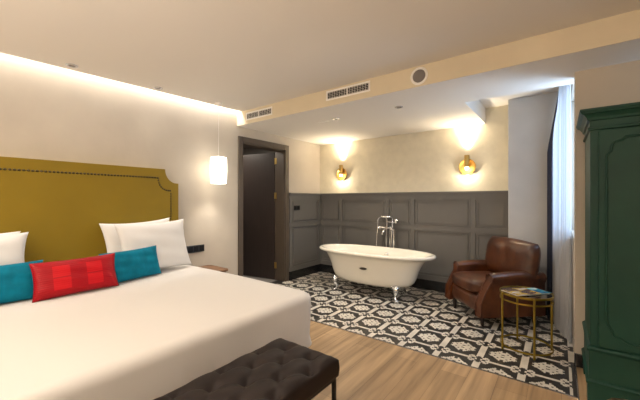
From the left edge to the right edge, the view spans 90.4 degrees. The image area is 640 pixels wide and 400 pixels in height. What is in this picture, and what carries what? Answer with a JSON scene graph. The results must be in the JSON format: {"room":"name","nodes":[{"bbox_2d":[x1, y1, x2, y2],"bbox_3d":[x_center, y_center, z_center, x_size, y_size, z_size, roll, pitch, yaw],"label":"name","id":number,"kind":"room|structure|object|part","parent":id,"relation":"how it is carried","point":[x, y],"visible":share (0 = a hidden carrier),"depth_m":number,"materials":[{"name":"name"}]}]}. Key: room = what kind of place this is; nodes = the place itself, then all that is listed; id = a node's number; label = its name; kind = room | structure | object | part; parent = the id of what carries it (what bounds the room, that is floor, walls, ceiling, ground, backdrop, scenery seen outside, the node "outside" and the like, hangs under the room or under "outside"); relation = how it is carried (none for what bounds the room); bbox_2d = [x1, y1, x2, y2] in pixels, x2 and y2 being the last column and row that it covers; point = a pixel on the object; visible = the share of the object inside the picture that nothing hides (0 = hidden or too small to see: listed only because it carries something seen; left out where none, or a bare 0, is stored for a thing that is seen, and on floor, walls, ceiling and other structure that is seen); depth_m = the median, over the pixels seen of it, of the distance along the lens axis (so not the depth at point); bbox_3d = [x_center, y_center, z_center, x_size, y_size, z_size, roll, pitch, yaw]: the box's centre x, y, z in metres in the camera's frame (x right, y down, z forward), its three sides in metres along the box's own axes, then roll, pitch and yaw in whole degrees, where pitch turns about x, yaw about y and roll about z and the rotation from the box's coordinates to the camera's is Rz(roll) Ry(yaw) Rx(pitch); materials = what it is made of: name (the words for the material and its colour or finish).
{"room":"hotel room","nodes":[
{"label":"hotel room","id":0,"kind":"room"},
{"bbox_2d":[0,53,319,274],"bbox_3d":[-2.212,-0.075,3.016,0.150,2.750,7.150,0,0,37],"label":"wall","id":1,"kind":"structure","parent":0,"point":[48,112],"depth_m":3.39,"materials":[{"name":"paint"}]},
{"bbox_2d":[0,156,177,261],"bbox_3d":[-2.265,0.357,2.737,0.096,1.385,2.150,0,0,37],"label":"headboard","id":2,"kind":"object","parent":1,"relation":"attached to","point":[62,205],"visible":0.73,"depth_m":2.79,"materials":[{"name":"yellow fabric"}]},
{"bbox_3d":[-2.233,0.243,2.713,0.015,0.982,1.989,0,0,37],"label":"nail trim","id":3,"kind":"part","parent":2,"relation":"part of","materials":[{"name":"yellow fabric"}]},
{"bbox_2d":[186,244,203,252],"bbox_3d":[-1.503,0.586,3.819,0.014,0.085,0.223,0,0,37],"label":"switch plate","id":4,"kind":"object","parent":1,"relation":"attached to","point":[195,248],"visible":0.69,"depth_m":3.82,"materials":[{"name":"grey plastic"}]},
{"bbox_2d":[238,136,288,281],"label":"door","id":5,"kind":"structure","parent":1,"relation":"in","point":[263,179],"depth_m":5.20,"materials":[{"name":"brown wood"}]},
{"bbox_2d":[289,264,319,280],"bbox_3d":[-0.254,1.230,5.461,0.030,0.140,0.828,0,0,37],"label":"baseboard","id":6,"kind":"structure","parent":1,"relation":"attached to","point":[306,271],"depth_m":5.42,"materials":[{"name":"black"}]},
{"bbox_2d":[289,193,320,271],"bbox_3d":[-0.242,0.521,5.455,0.055,1.278,0.832,0,0,37],"label":"panelling","id":7,"kind":"object","parent":1,"relation":"attached to","point":[304,223],"visible":1,"depth_m":5.43,"materials":[{"name":"grey paint"}]},
{"bbox_2d":[294,205,299,209],"bbox_3d":[-0.387,0.130,5.278,0.014,0.080,0.160,0,0,37],"label":"switch plate","id":8,"kind":"object","parent":7,"relation":"attached to","point":[296,207],"visible":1,"depth_m":5.28,"materials":[{"name":"grey plastic"}]},
{"bbox_2d":[243,146,276,282],"bbox_3d":[-1.589,0.150,5.334,1.650,2.500,2.000,0,0,37],"label":"wall","id":9,"kind":"structure","parent":0,"point":[246,150],"depth_m":6.17,"materials":[{"name":"grey paint"}]},
{"bbox_2d":[0,0,639,111],"bbox_3d":[-0.520,-1.254,0.484,5.900,0.412,5.446,0,0,37],"label":"ceiling","id":10,"kind":"structure","parent":0,"point":[241,55],"depth_m":2.23,"materials":[{"name":"white paint"}]},
{"bbox_2d":[65,63,77,67],"bbox_3d":[-2.094,-1.133,2.683,0.088,0.006,0.088,0,0,37],"label":"recessed light","id":11,"kind":"object","parent":10,"relation":"in","point":[66,64],"visible":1,"depth_m":2.68,"materials":[{"name":"silver metal"}]},
{"bbox_2d":[210,102,226,183],"bbox_3d":[-1.228,-0.686,3.852,0.196,0.976,0.196,0,0,-23],"label":"pendant lamp","id":12,"kind":"object","parent":10,"relation":"hanging from","point":[218,165],"visible":1,"depth_m":3.78,"materials":[{"name":"white plastic"}]},
{"bbox_3d":[-1.228,-0.356,3.852,0.196,0.317,0.196,0,0,37],"label":"lamp shade","id":13,"kind":"part","parent":12,"relation":"part of","materials":[{"name":"white glass"}]},
{"bbox_3d":[-1.228,-0.827,3.852,0.004,0.654,0.004,0,0,37],"label":"cord","id":14,"kind":"part","parent":12,"relation":"part of","materials":[{"name":"white plastic"}]},
{"bbox_2d":[320,105,507,192],"bbox_3d":[1.544,-0.075,4.755,4.050,2.750,0.150,0,0,37],"label":"wall","id":15,"kind":"structure","parent":0,"point":[427,161],"depth_m":4.67,"materials":[{"name":"beige paint"}]},
{"bbox_2d":[336,165,346,179],"bbox_3d":[0.370,-0.469,5.486,0.216,0.263,0.097,0,0,37],"label":"wall sconce","id":16,"kind":"object","parent":15,"relation":"attached to","point":[341,174],"visible":1,"depth_m":5.48,"materials":[{"name":"gold metal"}]},
{"bbox_2d":[320,264,445,291],"bbox_3d":[1.194,1.230,4.906,3.010,0.140,0.030,0,0,37],"label":"baseboard","id":17,"kind":"structure","parent":15,"relation":"attached to","point":[419,283],"depth_m":4.64,"materials":[{"name":"black"}]},
{"bbox_2d":[320,191,507,282],"bbox_3d":[1.187,0.521,4.896,3.010,1.278,0.055,0,0,37],"label":"panelling","id":18,"kind":"object","parent":15,"relation":"attached to","point":[452,226],"visible":0.72,"depth_m":4.64,"materials":[{"name":"grey paint"}]},
{"bbox_2d":[459,155,475,174],"bbox_3d":[1.977,-0.469,4.273,0.216,0.263,0.097,0,0,37],"label":"wall sconce","id":19,"kind":"object","parent":15,"relation":"attached to","point":[467,166],"visible":1,"depth_m":4.27,"materials":[{"name":"gold metal"}]},
{"bbox_2d":[237,9,639,144],"bbox_3d":[1.671,-1.202,3.388,5.600,0.395,1.878,0,0,37],"label":"ceiling","id":20,"kind":"structure","parent":0,"point":[457,91],"depth_m":2.96,"materials":[{"name":"white paint"}]},
{"bbox_2d":[246,107,271,120],"bbox_3d":[-0.784,-1.101,4.061,0.490,0.102,0.006,0,0,37],"label":"ceiling vent","id":21,"kind":"object","parent":20,"relation":"in","point":[266,111],"visible":1,"depth_m":4.05,"materials":[{"name":"white plastic"}]},
{"bbox_2d":[326,80,369,100],"bbox_3d":[0.278,-1.114,3.260,0.530,0.104,0.006,0,0,37],"label":"ceiling vent","id":22,"kind":"object","parent":20,"relation":"in","point":[362,87],"visible":1,"depth_m":3.25,"materials":[{"name":"white plastic"}]},
{"bbox_2d":[411,67,427,84],"bbox_3d":[0.874,-1.093,2.805,0.156,0.156,0.014,0,0,37],"label":"ceiling speaker","id":23,"kind":"object","parent":20,"relation":"attached to","point":[419,75],"visible":1,"depth_m":2.80,"materials":[{"name":"white plastic"}]},
{"bbox_2d":[413,69,424,82],"bbox_3d":[0.875,-1.093,2.806,0.124,0.124,0.010,0,0,37],"label":"speaker grille","id":24,"kind":"object","parent":23,"relation":"attached to","point":[418,74],"depth_m":2.80,"materials":[{"name":"grey fabric"}]},
{"bbox_2d":[547,97,557,319],"bbox_3d":[2.539,0.045,3.447,0.137,2.471,0.194,0,0,40],"label":"drape","id":25,"kind":"object","parent":20,"relation":"hanging from","point":[550,145],"visible":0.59,"depth_m":3.40,"materials":[{"name":"grey fabric"}]},
{"bbox_2d":[552,84,571,342],"bbox_3d":[2.349,0.045,3.099,0.072,2.470,0.595,0,0,28],"label":"sheer curtain","id":26,"kind":"object","parent":20,"relation":"hanging from","point":[562,222],"visible":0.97,"depth_m":3.01,"materials":[{"name":"white fabric"}]},
{"bbox_2d":[269,271,626,399],"bbox_3d":[0.023,1.348,1.329,5.750,0.104,7.150,0,0,37],"label":"floor","id":27,"kind":"structure","parent":0,"point":[426,321],"depth_m":2.77,"materials":[{"name":"tile"}]},
{"bbox_2d":[200,265,227,272],"bbox_3d":[-1.342,1.055,3.707,0.405,0.490,0.400,0,0,37],"label":"nightstand","id":28,"kind":"object","parent":27,"relation":"on","point":[212,267],"visible":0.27,"depth_m":3.76,"materials":[{"name":"brown wood"}]},
{"bbox_2d":[153,338,339,399],"bbox_3d":[-0.482,1.062,1.278,0.438,0.476,1.368,0,0,37],"label":"tufted bench","id":29,"kind":"object","parent":27,"relation":"on","point":[281,369],"visible":1,"depth_m":1.52,"materials":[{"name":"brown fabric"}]},
{"bbox_3d":[-0.482,0.945,1.278,0.410,0.021,1.340,0,0,37],"label":"bench frame","id":30,"kind":"part","parent":29,"relation":"part of","materials":[{"name":"black metal"}]},
{"bbox_3d":[0.074,1.126,1.688,0.018,0.348,0.018,0,0,37],"label":"leg","id":31,"kind":"part","parent":29,"relation":"part of","materials":[{"name":"black metal"}]},
{"bbox_2d":[319,244,435,302],"bbox_3d":[0.740,1.002,4.503,1.760,0.596,0.760,0,0,37],"label":"clawfoot bathtub","id":32,"kind":"object","parent":27,"relation":"on","point":[394,268],"visible":1,"depth_m":4.23,"materials":[{"name":"white ceramic"}]},
{"bbox_2d":[376,215,397,247],"bbox_3d":[1.010,0.767,4.826,0.323,1.066,0.231,0,0,37],"label":"faucet","id":33,"kind":"object","parent":27,"relation":"on","point":[386,217],"visible":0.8,"depth_m":4.83,"materials":[{"name":"silver metal"}]},
{"bbox_2d":[445,236,546,325],"bbox_3d":[1.922,0.868,3.585,0.745,0.865,0.770,0,0,-6],"label":"leather armchair","id":34,"kind":"object","parent":27,"relation":"on","point":[476,284],"visible":0.93,"depth_m":3.32,"materials":[{"name":"brown leather"}]},
{"bbox_3d":[1.621,1.235,3.825,0.055,0.130,0.056,0,0,-6],"label":"leg","id":35,"kind":"part","parent":34,"relation":"part of","materials":[{"name":"black wood"}]},
{"bbox_3d":[1.928,1.080,3.586,0.680,0.220,0.680,0,0,-6],"label":"seat frame","id":36,"kind":"part","parent":34,"relation":"part of","materials":[{"name":"brown leather"}]},
{"bbox_3d":[1.895,0.962,3.903,0.700,0.456,0.119,0,0,-6],"label":"armrest","id":37,"kind":"part","parent":34,"relation":"part of","materials":[{"name":"brown leather"}]},
{"bbox_2d":[452,271,494,292],"bbox_3d":[1.831,0.915,3.575,0.562,0.172,0.536,0,0,-6],"label":"seat cushion","id":38,"kind":"object","parent":34,"relation":"on","point":[463,281],"depth_m":3.49,"materials":[{"name":"brown leather"}]},
{"bbox_3d":[1.961,0.962,3.268,0.700,0.456,0.119,0,0,-6],"label":"armrest","id":39,"kind":"part","parent":34,"relation":"part of","materials":[{"name":"brown leather"}]},
{"bbox_2d":[485,236,540,283],"bbox_3d":[2.162,0.649,3.610,0.225,0.428,0.770,0,0,-6],"label":"cushion","id":40,"kind":"object","parent":34,"relation":"on","point":[503,254],"depth_m":3.43,"materials":[{"name":"brown leather"}]},
{"bbox_2d":[500,286,553,359],"bbox_3d":[1.800,1.052,2.781,0.400,0.496,0.401,0,0,37],"label":"side table","id":41,"kind":"object","parent":27,"relation":"on","point":[543,297],"visible":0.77,"depth_m":2.73,"materials":[{"name":"gold metal"}]},
{"bbox_3d":[1.594,1.053,2.780,0.018,0.494,0.017,0,0,37],"label":"leg","id":42,"kind":"part","parent":41,"relation":"part of","materials":[{"name":"gold metal"}]},
{"bbox_3d":[1.850,1.053,2.982,0.018,0.494,0.017,0,0,37],"label":"leg","id":43,"kind":"part","parent":41,"relation":"part of","materials":[{"name":"gold metal"}]},
{"bbox_3d":[1.742,1.053,2.584,0.018,0.494,0.017,0,0,37],"label":"leg","id":44,"kind":"part","parent":41,"relation":"part of","materials":[{"name":"gold metal"}]},
{"bbox_2d":[526,288,550,295],"bbox_3d":[1.870,0.806,2.805,0.235,0.006,0.170,0,0,-15],"label":"magazine","id":45,"kind":"object","parent":41,"relation":"on","point":[533,289],"visible":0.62,"depth_m":2.81,"materials":[{"name":"blue paper"}]},
{"bbox_2d":[501,288,541,295],"bbox_3d":[1.747,0.799,2.766,0.250,0.007,0.180,0,0,-13],"label":"magazine","id":46,"kind":"object","parent":45,"relation":"on","point":[516,291],"visible":1,"depth_m":2.77,"materials":[{"name":"multicoloured paper"}]},
{"bbox_3d":[2.004,1.053,2.749,0.018,0.494,0.017,0,0,37],"label":"leg","id":47,"kind":"part","parent":41,"relation":"part of","materials":[{"name":"gold metal"}]},
{"bbox_2d":[576,102,639,399],"bbox_3d":[2.322,0.364,1.860,1.264,1.872,0.572,0,0,37],"label":"wardrobe","id":48,"kind":"object","parent":27,"relation":"on","point":[611,324],"visible":1,"depth_m":1.95,"materials":[{"name":"green paint"}]},
{"bbox_3d":[2.322,-0.506,1.860,1.264,0.132,0.572,0,0,37],"label":"cornice","id":49,"kind":"part","parent":48,"relation":"part of","materials":[{"name":"green paint"}]},
{"bbox_3d":[2.332,1.146,1.872,1.204,0.032,0.542,0,0,37],"label":"moulding","id":50,"kind":"part","parent":48,"relation":"part of","materials":[{"name":"green paint"}]},
{"bbox_3d":[2.333,0.939,1.874,1.196,0.032,0.538,0,0,37],"label":"waist moulding","id":51,"kind":"part","parent":48,"relation":"part of","materials":[{"name":"green paint"}]},
{"bbox_3d":[1.960,0.240,1.830,0.539,1.350,0.015,0,0,37],"label":"door","id":52,"kind":"part","parent":48,"relation":"part of","materials":[{"name":"green paint"}]},
{"bbox_3d":[1.954,0.241,1.824,0.480,1.264,0.015,0,0,37],"label":"panel moulding","id":53,"kind":"part","parent":48,"relation":"part of","materials":[{"name":"green paint"}]},
{"bbox_3d":[-1.475,1.018,2.141,1.840,0.565,2.120,0,0,37],"label":"bed","id":54,"kind":"object","parent":27,"relation":"on","visible":0},
{"bbox_2d":[0,265,311,399],"bbox_3d":[-1.459,0.898,2.128,1.926,0.405,2.245,0,0,37],"label":"coverlet","id":55,"kind":"object","parent":54,"relation":"on","point":[147,337],"visible":0.81,"depth_m":1.77,"materials":[{"name":"white fabric"}]},
{"bbox_2d":[0,231,20,235],"bbox_3d":[-2.509,0.460,2.144,0.175,0.485,0.754,0,0,35],"label":"pillow","id":56,"kind":"object","parent":55,"relation":"on","point":[9,233],"visible":0.02,"depth_m":2.42,"materials":[{"name":"white fabric"}]},
{"bbox_2d":[0,232,28,265],"bbox_3d":[-2.375,0.465,2.074,0.193,0.444,0.751,0,0,34],"label":"pillow","id":57,"kind":"object","parent":55,"relation":"on","point":[12,246],"visible":0.44,"depth_m":2.29,"materials":[{"name":"white fabric"}]},
{"bbox_2d":[0,260,42,303],"bbox_3d":[-2.177,0.568,2.094,0.148,0.260,0.563,0,0,41],"label":"cushion","id":58,"kind":"object","parent":55,"relation":"on","point":[16,280],"visible":0.73,"depth_m":2.17,"materials":[{"name":"teal fabric"}]},
{"bbox_2d":[29,253,118,302],"bbox_3d":[-1.822,0.568,2.390,0.149,0.266,0.536,0,0,41],"label":"cushion","id":59,"kind":"object","parent":55,"relation":"on","point":[53,279],"visible":1,"depth_m":2.33,"materials":[{"name":"red fabric"}]},
{"bbox_2d":[98,245,161,282],"bbox_3d":[-1.641,0.565,2.787,0.148,0.268,0.510,0,0,25],"label":"cushion","id":60,"kind":"object","parent":55,"relation":"on","point":[142,262],"visible":0.83,"depth_m":2.77,"materials":[{"name":"teal fabric"}]},
{"bbox_2d":[99,217,169,252],"bbox_3d":[-1.762,0.445,3.134,0.176,0.512,0.697,0,0,33],"label":"pillow","id":61,"kind":"object","parent":55,"relation":"on","point":[112,241],"visible":0.11,"depth_m":2.90,"materials":[{"name":"white fabric"}]},
{"bbox_2d":[113,219,191,268],"bbox_3d":[-1.599,0.450,3.105,0.202,0.495,0.719,0,0,31],"label":"pillow","id":62,"kind":"object","parent":55,"relation":"on","point":[168,238],"visible":0.72,"depth_m":3.09,"materials":[{"name":"white fabric"}]},
{"bbox_2d":[508,91,558,304],"bbox_3d":[2.568,0.048,3.737,0.590,2.505,0.240,0,0,37],"label":"wall pillar","id":63,"kind":"structure","parent":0,"point":[530,118],"depth_m":3.69,"materials":[{"name":"grey paint"}]},
{"bbox_2d":[571,84,573,350],"bbox_3d":[2.575,-0.075,3.050,0.250,2.750,1.330,0,0,37],"label":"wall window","id":64,"kind":"structure","parent":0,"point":[572,85],"depth_m":3.41,"materials":[{"name":"paint"}]},
{"bbox_2d":[574,60,639,353],"bbox_3d":[2.836,-0.075,1.944,2.000,2.750,0.120,0,0,37],"label":"wall","id":65,"kind":"structure","parent":0,"point":[616,84],"depth_m":2.47,"materials":[{"name":"paint"}]},
{"bbox_2d":[574,353,582,367],"bbox_3d":[2.792,1.250,1.889,2.004,0.100,0.020,0,0,37],"label":"baseboard","id":66,"kind":"structure","parent":65,"relation":"attached to","point":[578,359],"depth_m":2.47,"materials":[{"name":"black wood"}]}
]}

